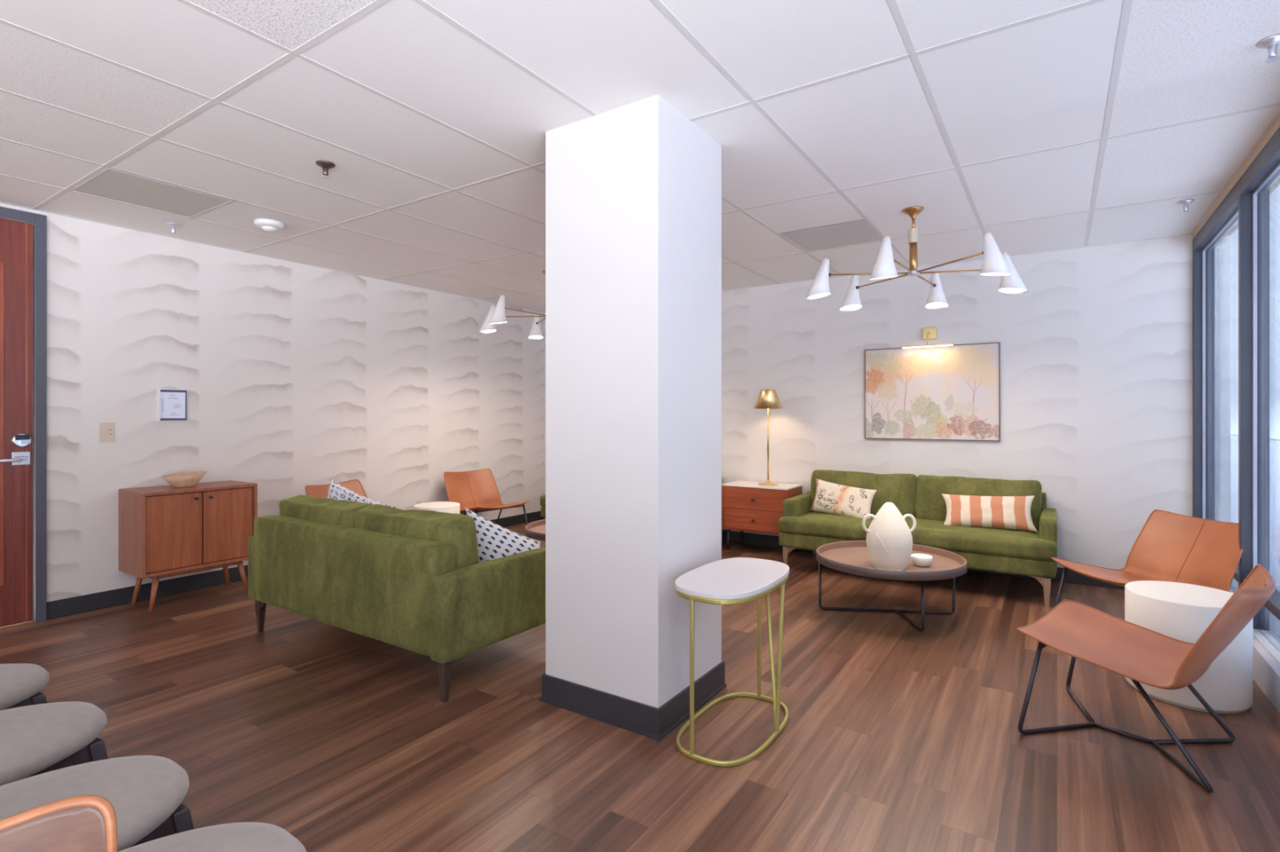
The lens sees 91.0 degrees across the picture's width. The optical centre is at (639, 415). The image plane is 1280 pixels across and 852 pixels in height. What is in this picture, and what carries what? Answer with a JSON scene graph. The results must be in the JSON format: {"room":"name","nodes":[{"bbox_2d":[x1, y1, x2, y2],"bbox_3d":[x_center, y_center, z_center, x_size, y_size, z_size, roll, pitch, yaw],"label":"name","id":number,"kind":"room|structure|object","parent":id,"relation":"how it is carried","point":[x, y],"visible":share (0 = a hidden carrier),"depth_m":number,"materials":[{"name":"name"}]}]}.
{"room":"lobby","nodes":[
{"label":"lobby","id":0,"kind":"room"},
{"bbox_2d":[0,203,544,620],"bbox_3d":[-4.126,0.003,3.495,0.100,2.574,10.470,0,0,34],"label":"wall","id":1,"kind":"structure","parent":0,"point":[295,376],"depth_m":5.06,"materials":[{"name":"paint"}]},
{"bbox_2d":[0,217,32,627],"bbox_3d":[-4.031,0.043,3.526,0.105,2.469,0.931,0,0,34],"label":"door","id":2,"kind":"structure","parent":1,"relation":"in","point":[15,237],"depth_m":3.85,"materials":[{"name":"brown wood"}]},
{"bbox_2d":[0,620,34,629],"bbox_3d":[-4.057,1.286,3.542,0.044,0.008,0.945,0,0,34],"label":"trim","id":3,"kind":"structure","parent":1,"relation":"attached to","point":[33,621],"depth_m":3.86,"materials":[{"name":"brown wood"}]},
{"bbox_2d":[0,206,46,622],"bbox_3d":[-4.038,0.017,3.529,0.050,2.547,1.049,0,0,34],"label":"trim","id":4,"kind":"structure","parent":1,"relation":"attached to","point":[39,220],"depth_m":3.92,"materials":[{"name":"grey metal"}]},
{"bbox_2d":[99,422,115,442],"bbox_3d":[-3.577,0.112,4.225,0.010,0.130,0.082,0,0,34],"label":"wall switch","id":5,"kind":"object","parent":1,"relation":"attached to","point":[107,430],"visible":1,"depth_m":4.22,"materials":[{"name":"beige plastic"}]},
{"bbox_2d":[107,426,113,437],"bbox_3d":[-3.565,0.112,4.238,0.003,0.072,0.032,0,0,34],"label":"socket","id":6,"kind":"object","parent":5,"relation":"attached to","point":[110,429],"depth_m":4.24,"materials":[{"name":"beige plastic"}]},
{"bbox_2d":[156,388,187,422],"bbox_3d":[-3.362,-0.074,4.531,0.030,0.236,0.186,0,0,34],"label":"sign holder","id":7,"kind":"object","parent":1,"relation":"attached to","point":[171,404],"visible":1,"depth_m":4.52,"materials":[{"name":"white plastic"}]},
{"bbox_2d":[46,511,544,620],"bbox_3d":[-2.468,1.234,5.897,0.012,0.112,4.633,0,0,34],"label":"baseboard","id":8,"kind":"structure","parent":1,"relation":"attached to","point":[93,602],"depth_m":4.42,"materials":[{"name":"grey rubber"}]},
{"bbox_2d":[545,94,721,708],"bbox_3d":[-0.020,0.002,2.922,0.600,2.577,0.570,0,0,34],"label":"wall column","id":9,"kind":"structure","parent":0,"point":[633,190],"depth_m":2.69,"materials":[{"name":"white paint"}]},
{"bbox_2d":[539,661,726,741],"bbox_3d":[-0.022,1.231,2.918,0.640,0.118,0.602,0,0,34],"label":"baseboard","id":10,"kind":"structure","parent":9,"relation":"attached to","point":[650,722],"depth_m":2.67,"materials":[{"name":"grey rubber"}]},
{"bbox_2d":[0,0,1279,311],"bbox_3d":[-1.492,-1.345,1.750,6.420,0.118,10.670,0,0,34],"label":"ceiling","id":11,"kind":"structure","parent":0,"point":[1044,83],"depth_m":2.63,"materials":[{"name":"tile"}]},
{"bbox_2d":[70,168,232,217],"bbox_3d":[-2.837,-1.284,3.669,0.586,0.008,0.595,0,0,34],"label":"ceiling vent","id":12,"kind":"object","parent":11,"relation":"in","point":[113,184],"visible":1,"depth_m":3.65,"materials":[{"name":"metal"}]},
{"bbox_2d":[165,222,181,235],"bbox_3d":[-3.130,-1.249,4.220,0.084,0.070,0.084,0,0,34],"label":"sprinkler head","id":13,"kind":"object","parent":11,"relation":"attached to","point":[173,225],"visible":1,"depth_m":4.21},
{"bbox_2d":[253,218,284,231],"bbox_3d":[-2.467,-1.255,4.189,0.176,0.058,0.176,0,0,34],"label":"smoke detector","id":14,"kind":"object","parent":11,"relation":"attached to","point":[267,224],"visible":1,"depth_m":4.14,"materials":[{"name":"white plastic"}]},
{"bbox_2d":[315,160,335,178],"bbox_3d":[-1.604,-1.249,3.210,0.092,0.070,0.092,0,0,34],"label":"sprinkler head","id":15,"kind":"object","parent":11,"relation":"attached to","point":[325,165],"visible":1,"depth_m":3.20},
{"bbox_2d":[479,270,545,340],"bbox_3d":[-0.810,-1.015,5.622,1.204,0.538,1.309,0,0,34],"label":"chandelier","id":16,"kind":"object","parent":11,"relation":"hanging from","point":[495,315],"visible":0.35,"depth_m":5.65,"materials":[{"name":"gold metal"}]},
{"bbox_2d":[0,0,1279,312],"bbox_3d":[-1.531,-1.294,1.776,6.126,0.021,10.470,0,0,34],"label":"ceiling grid","id":17,"kind":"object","parent":11,"relation":"attached to","point":[913,54],"depth_m":2.76,"materials":[{"name":"metal"}]},
{"bbox_2d":[779,219,883,252],"bbox_3d":[1.389,-1.284,4.526,0.586,0.008,0.580,0,0,34],"label":"ceiling vent","id":18,"kind":"object","parent":11,"relation":"in","point":[858,232],"visible":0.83,"depth_m":4.50,"materials":[{"name":"metal"}]},
{"bbox_2d":[804,206,1028,311],"bbox_3d":[1.704,-1.015,3.921,1.204,0.538,1.309,0,0,34],"label":"chandelier","id":19,"kind":"object","parent":11,"relation":"hanging from","point":[995,263],"visible":1,"depth_m":3.89,"materials":[{"name":"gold metal"}]},
{"bbox_2d":[1177,199,1194,213],"bbox_3d":[3.271,-1.249,3.771,0.080,0.070,0.080,0,0,34],"label":"sprinkler head","id":20,"kind":"object","parent":11,"relation":"attached to","point":[1185,203],"visible":1,"depth_m":3.76},
{"bbox_2d":[1256,33,1279,62],"bbox_3d":[2.165,-1.249,2.153,0.080,0.070,0.080,0,0,34],"label":"sprinkler head","id":21,"kind":"object","parent":11,"relation":"attached to","point":[1271,43],"visible":1,"depth_m":2.14},
{"bbox_2d":[0,521,1279,851],"bbox_3d":[-1.492,1.340,1.750,6.420,0.100,10.670,0,0,34],"label":"floor","id":22,"kind":"structure","parent":0,"point":[896,736],"depth_m":2.48,"materials":[{"name":"brown wood"}]},
{"bbox_2d":[0,663,49,711],"bbox_3d":[-2.121,0.887,1.905,0.467,0.806,0.525,0,0,34],"label":"dining chair","id":23,"kind":"object","parent":22,"relation":"on","point":[20,684],"visible":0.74,"depth_m":1.98,"materials":[{"name":"grey fabric"}]},
{"bbox_2d":[0,702,108,786],"bbox_3d":[-1.691,0.887,1.621,0.467,0.806,0.525,0,0,34],"label":"dining chair","id":24,"kind":"object","parent":22,"relation":"on","point":[36,740],"visible":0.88,"depth_m":1.66,"materials":[{"name":"grey fabric"}]},
{"bbox_2d":[0,795,117,851],"bbox_3d":[-0.614,0.887,0.545,0.525,0.806,0.467,0,0,34],"label":"dining chair","id":25,"kind":"object","parent":22,"relation":"on","point":[82,823],"visible":1,"depth_m":0.79,"materials":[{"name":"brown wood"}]},
{"bbox_2d":[0,755,194,851],"bbox_3d":[-1.250,0.887,1.328,0.467,0.806,0.525,0,0,34],"label":"dining chair","id":26,"kind":"object","parent":22,"relation":"on","point":[146,793],"visible":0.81,"depth_m":1.40,"materials":[{"name":"grey fabric"}]},
{"bbox_2d":[118,480,257,613],"bbox_3d":[-3.169,0.896,4.443,0.419,0.792,0.700,0,0,34],"label":"sideboard","id":27,"kind":"object","parent":22,"relation":"on","point":[165,531],"visible":0.95,"depth_m":4.26,"materials":[{"name":"brown wood"}]},
{"bbox_2d":[160,471,207,488],"bbox_3d":[-3.194,0.451,4.413,0.216,0.098,0.270,0,0,34],"label":"wooden bowl","id":28,"kind":"object","parent":27,"relation":"on","point":[190,479],"visible":1,"depth_m":4.37,"materials":[{"name":"brown wood"}]},
{"bbox_2d":[118,822,306,851],"bbox_3d":[-0.837,0.887,1.075,0.467,0.806,0.525,0,0,38],"label":"dining chair","id":29,"kind":"object","parent":22,"relation":"on","point":[246,837],"visible":0.89,"depth_m":1.23,"materials":[{"name":"grey fabric"}]},
{"bbox_2d":[305,479,367,498],"bbox_3d":[-2.357,0.931,5.294,0.729,0.717,0.668,0,0,22],"label":"lounge chair","id":30,"kind":"object","parent":22,"relation":"on","point":[355,486],"visible":0.08,"depth_m":5.38,"materials":[{"name":"orange leather"}]},
{"bbox_2d":[248,494,545,702],"bbox_3d":[-1.363,0.887,3.611,1.781,0.806,0.871,0,0,34],"label":"sofa","id":31,"kind":"object","parent":22,"relation":"on","point":[415,581],"visible":0.94,"depth_m":3.09,"materials":[{"name":"green fabric"}]},
{"bbox_2d":[279,494,372,528],"bbox_3d":[-1.801,0.686,3.659,0.804,0.386,0.256,0,9,34],"label":"cushion","id":32,"kind":"object","parent":31,"relation":"on","point":[331,513],"depth_m":3.55,"materials":[{"name":"green fabric"}]},
{"bbox_2d":[327,479,395,507],"bbox_3d":[-1.883,0.690,4.157,0.491,0.530,0.204,0,0,6],"label":"throw pillow","id":33,"kind":"object","parent":31,"relation":"on","point":[336,491],"visible":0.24,"depth_m":4.16,"materials":[{"name":"fabric"}]},
{"bbox_2d":[355,503,479,568],"bbox_3d":[-1.150,0.685,3.224,0.805,0.391,0.248,0,9,34],"label":"cushion","id":34,"kind":"object","parent":31,"relation":"on","point":[444,530],"depth_m":3.05,"materials":[{"name":"green fabric"}]},
{"bbox_2d":[465,507,539,563],"bbox_3d":[-0.728,0.760,3.452,0.521,0.490,0.193,0,0,3],"label":"throw pillow","id":35,"kind":"object","parent":31,"relation":"on","point":[495,541],"visible":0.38,"depth_m":3.42,"materials":[{"name":"fabric"}]},
{"bbox_2d":[413,502,460,514],"bbox_3d":[-1.887,1.058,5.844,0.414,0.463,0.414,0,0,34],"label":"table","id":36,"kind":"object","parent":22,"relation":"on","point":[444,507],"visible":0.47,"depth_m":5.76,"materials":[{"name":"beige paint"}]},
{"bbox_2d":[444,468,529,524],"bbox_3d":[-1.585,0.931,6.406,0.729,0.717,0.668,0,0,42],"label":"lounge chair","id":37,"kind":"object","parent":22,"relation":"on","point":[476,491],"visible":0.89,"depth_m":6.56,"materials":[{"name":"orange leather"}]},
{"bbox_2d":[524,519,545,541],"bbox_3d":[-0.481,1.092,5.141,0.902,0.394,0.902,0,0,-6],"label":"coffee table","id":38,"kind":"object","parent":22,"relation":"on","point":[535,530],"visible":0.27,"depth_m":5.11,"materials":[{"name":"brown wood"}]},
{"bbox_2d":[540,485,723,542],"bbox_3d":[-0.093,0.887,6.559,1.811,0.806,0.871,0,0,34],"label":"sofa","id":39,"kind":"object","parent":22,"relation":"on","point":[542,497],"visible":0.04,"depth_m":6.67,"materials":[{"name":"green fabric"}]},
{"bbox_2d":[675,557,789,767],"bbox_3d":[0.392,0.972,2.601,0.359,0.636,0.629,0,0,34],"label":"side table","id":40,"kind":"object","parent":22,"relation":"on","point":[735,580],"visible":1,"depth_m":2.54,"materials":[{"name":"gold metal"}]},
{"bbox_2d":[721,480,802,551],"bbox_3d":[1.154,0.973,5.989,0.658,0.634,0.443,0,0,34],"label":"dresser","id":41,"kind":"object","parent":22,"relation":"on","point":[748,506],"visible":0.74,"depth_m":5.84,"materials":[{"name":"brown wood"}]},
{"bbox_2d":[753,389,782,486],"bbox_3d":[1.209,0.205,5.940,0.272,0.901,0.272,0,0,34],"label":"table lamp","id":42,"kind":"object","parent":41,"relation":"on","point":[767,399],"visible":1,"depth_m":5.87,"materials":[{"name":"gold metal"}]},
{"bbox_2d":[816,540,967,631],"bbox_3d":[1.603,1.092,4.060,0.902,0.394,0.902,0,0,34],"label":"coffee table","id":43,"kind":"object","parent":22,"relation":"on","point":[852,557],"visible":0.82,"depth_m":4.03,"materials":[{"name":"beige paint"}]},
{"bbox_2d":[862,502,916,570],"bbox_3d":[1.537,0.737,3.882,0.268,0.403,0.267,0,0,-38],"label":"vase","id":44,"kind":"object","parent":43,"relation":"on","point":[889,540],"visible":0.98,"depth_m":3.79,"materials":[{"name":"beige ceramic"}]},
{"bbox_2d":[816,540,966,581],"bbox_3d":[1.603,0.923,4.060,0.896,0.057,0.896,0,0,34],"label":"table top","id":45,"kind":"object","parent":43,"relation":"on","point":[852,557],"depth_m":3.96,"materials":[{"name":"brown wood"}]},
{"bbox_2d":[911,553,933,567],"bbox_3d":[1.759,0.907,3.933,0.128,0.062,0.128,0,0,34],"label":"ceramic bowl","id":46,"kind":"object","parent":43,"relation":"on","point":[917,559],"visible":0.99,"depth_m":3.90,"materials":[{"name":"white ceramic"}]},
{"bbox_2d":[777,470,1057,607],"bbox_3d":[2.183,0.887,5.052,1.951,0.806,0.871,0,0,34],"label":"sofa","id":47,"kind":"object","parent":22,"relation":"on","point":[1009,551],"visible":0.8,"depth_m":4.89,"materials":[{"name":"green fabric"}]},
{"bbox_2d":[809,478,876,518],"bbox_3d":[1.718,0.723,5.341,0.554,0.335,0.172,0,0,45],"label":"throw pillow","id":48,"kind":"object","parent":47,"relation":"on","point":[831,498],"visible":0.93,"depth_m":5.28,"materials":[{"name":"fabric"}]},
{"bbox_2d":[810,470,916,517],"bbox_3d":[1.931,0.685,5.464,0.894,0.391,0.248,0,-9,34],"label":"cushion","id":49,"kind":"object","parent":47,"relation":"on","point":[900,490],"depth_m":5.28,"materials":[{"name":"green fabric"}]},
{"bbox_2d":[800,511,1039,538],"bbox_3d":[2.167,0.913,5.029,1.733,0.153,0.694,0,0,34],"label":"seat cushion","id":50,"kind":"object","parent":47,"relation":"on","point":[923,522],"depth_m":4.78,"materials":[{"name":"green fabric"}]},
{"bbox_2d":[914,475,1041,530],"bbox_3d":[2.657,0.684,4.981,0.884,0.386,0.256,0,-9,34],"label":"cushion","id":51,"kind":"object","parent":47,"relation":"on","point":[930,504],"depth_m":4.97,"materials":[{"name":"green fabric"}]},
{"bbox_2d":[942,493,1036,531],"bbox_3d":[2.614,0.725,4.734,0.640,0.270,0.182,0,0,34],"label":"throw pillow","id":52,"kind":"object","parent":47,"relation":"on","point":[1013,513],"visible":0.98,"depth_m":4.67,"materials":[{"name":"fabric"}]},
{"bbox_2d":[1016,564,1275,793],"bbox_3d":[1.991,0.931,2.485,0.668,0.717,0.730,0,0,-41],"label":"lounge chair","id":53,"kind":"object","parent":22,"relation":"on","point":[1139,654],"visible":1,"depth_m":2.47,"materials":[{"name":"brown leather"}]},
{"bbox_2d":[1051,509,1243,607],"bbox_3d":[2.879,0.931,3.551,0.730,0.717,0.668,0,0,-5],"label":"lounge chair","id":54,"kind":"object","parent":22,"relation":"on","point":[1169,547],"visible":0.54,"depth_m":3.62,"materials":[{"name":"brown leather"}]},
{"bbox_2d":[1124,580,1253,714],"bbox_3d":[2.544,1.058,2.933,0.450,0.463,0.450,0,0,34],"label":"table","id":55,"kind":"object","parent":22,"relation":"on","point":[1180,611],"visible":0.66,"depth_m":2.76,"materials":[{"name":"beige paint"}]},
{"bbox_2d":[544,234,1230,569],"bbox_3d":[1.427,0.003,6.156,6.420,2.574,0.100,0,0,34],"label":"wall","id":56,"kind":"structure","parent":0,"point":[1096,356],"depth_m":4.97,"materials":[{"name":"paint"}]},
{"bbox_2d":[722,530,1122,589],"bbox_3d":[1.359,1.234,6.133,6.108,0.112,0.012,0,0,34],"label":"baseboard","id":57,"kind":"structure","parent":56,"relation":"attached to","point":[1071,577],"depth_m":5.15,"materials":[{"name":"grey rubber"}]},
{"bbox_2d":[902,327,953,348],"bbox_3d":[2.446,-0.666,5.335,0.400,0.176,0.142,0,0,34],"label":"picture light","id":58,"kind":"object","parent":56,"relation":"attached to","point":[928,333],"visible":1,"depth_m":5.36,"materials":[{"name":"gold metal"}]},
{"bbox_2d":[864,342,999,441],"bbox_3d":[2.472,-0.192,5.383,1.058,0.798,0.033,0,0,34],"label":"painting","id":59,"kind":"object","parent":56,"relation":"attached to","point":[952,392],"visible":1,"depth_m":5.35,"materials":[{"name":"paper"}]},
{"bbox_2d":[1192,117,1279,239],"bbox_3d":[1.101,-1.264,0.032,0.200,0.039,10.470,0,0,34],"label":"wall","id":60,"kind":"structure","parent":0,"point":[1277,125],"depth_m":3.36,"materials":[{"name":"paint"}]},
{"bbox_2d":[1192,177,1269,631],"bbox_3d":[3.568,-0.060,3.838,0.110,2.370,1.400,0,0,34],"label":"window","id":61,"kind":"structure","parent":60,"relation":"in","point":[1236,208],"depth_m":3.28,"materials":[{"name":"grey metal"}]},
{"bbox_2d":[1229,583,1279,714],"bbox_3d":[1.084,1.198,0.043,0.160,0.185,10.470,0,0,34],"label":"trim","id":62,"kind":"structure","parent":60,"relation":"attached to","point":[1266,644],"depth_m":2.96,"materials":[{"name":"white paint"}]},
{"bbox_2d":[1240,127,1279,620],"bbox_3d":[2.817,-0.070,2.704,0.110,2.350,1.320,0,0,34],"label":"window","id":63,"kind":"structure","parent":60,"relation":"in","point":[1264,172],"depth_m":3.24,"materials":[{"name":"grey metal"}]},
{"label":"outside","id":64,"kind":"structure","parent":0,"visible":0},
{"bbox_2d":[1231,578,1279,630],"bbox_3d":[29.122,4.390,6.798,38.950,0.200,36.500,0,0,34],"label":"ground","id":65,"kind":"structure","parent":64,"point":[1273,619],"depth_m":13.31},
{"bbox_2d":[1230,434,1279,591],"bbox_3d":[12.973,2.430,11.798,0.200,3.720,26.000,0,0,34],"label":"window","id":66,"kind":"structure","parent":65,"relation":"on","point":[1274,444],"depth_m":14.71,"materials":[{"name":"clear glass"}]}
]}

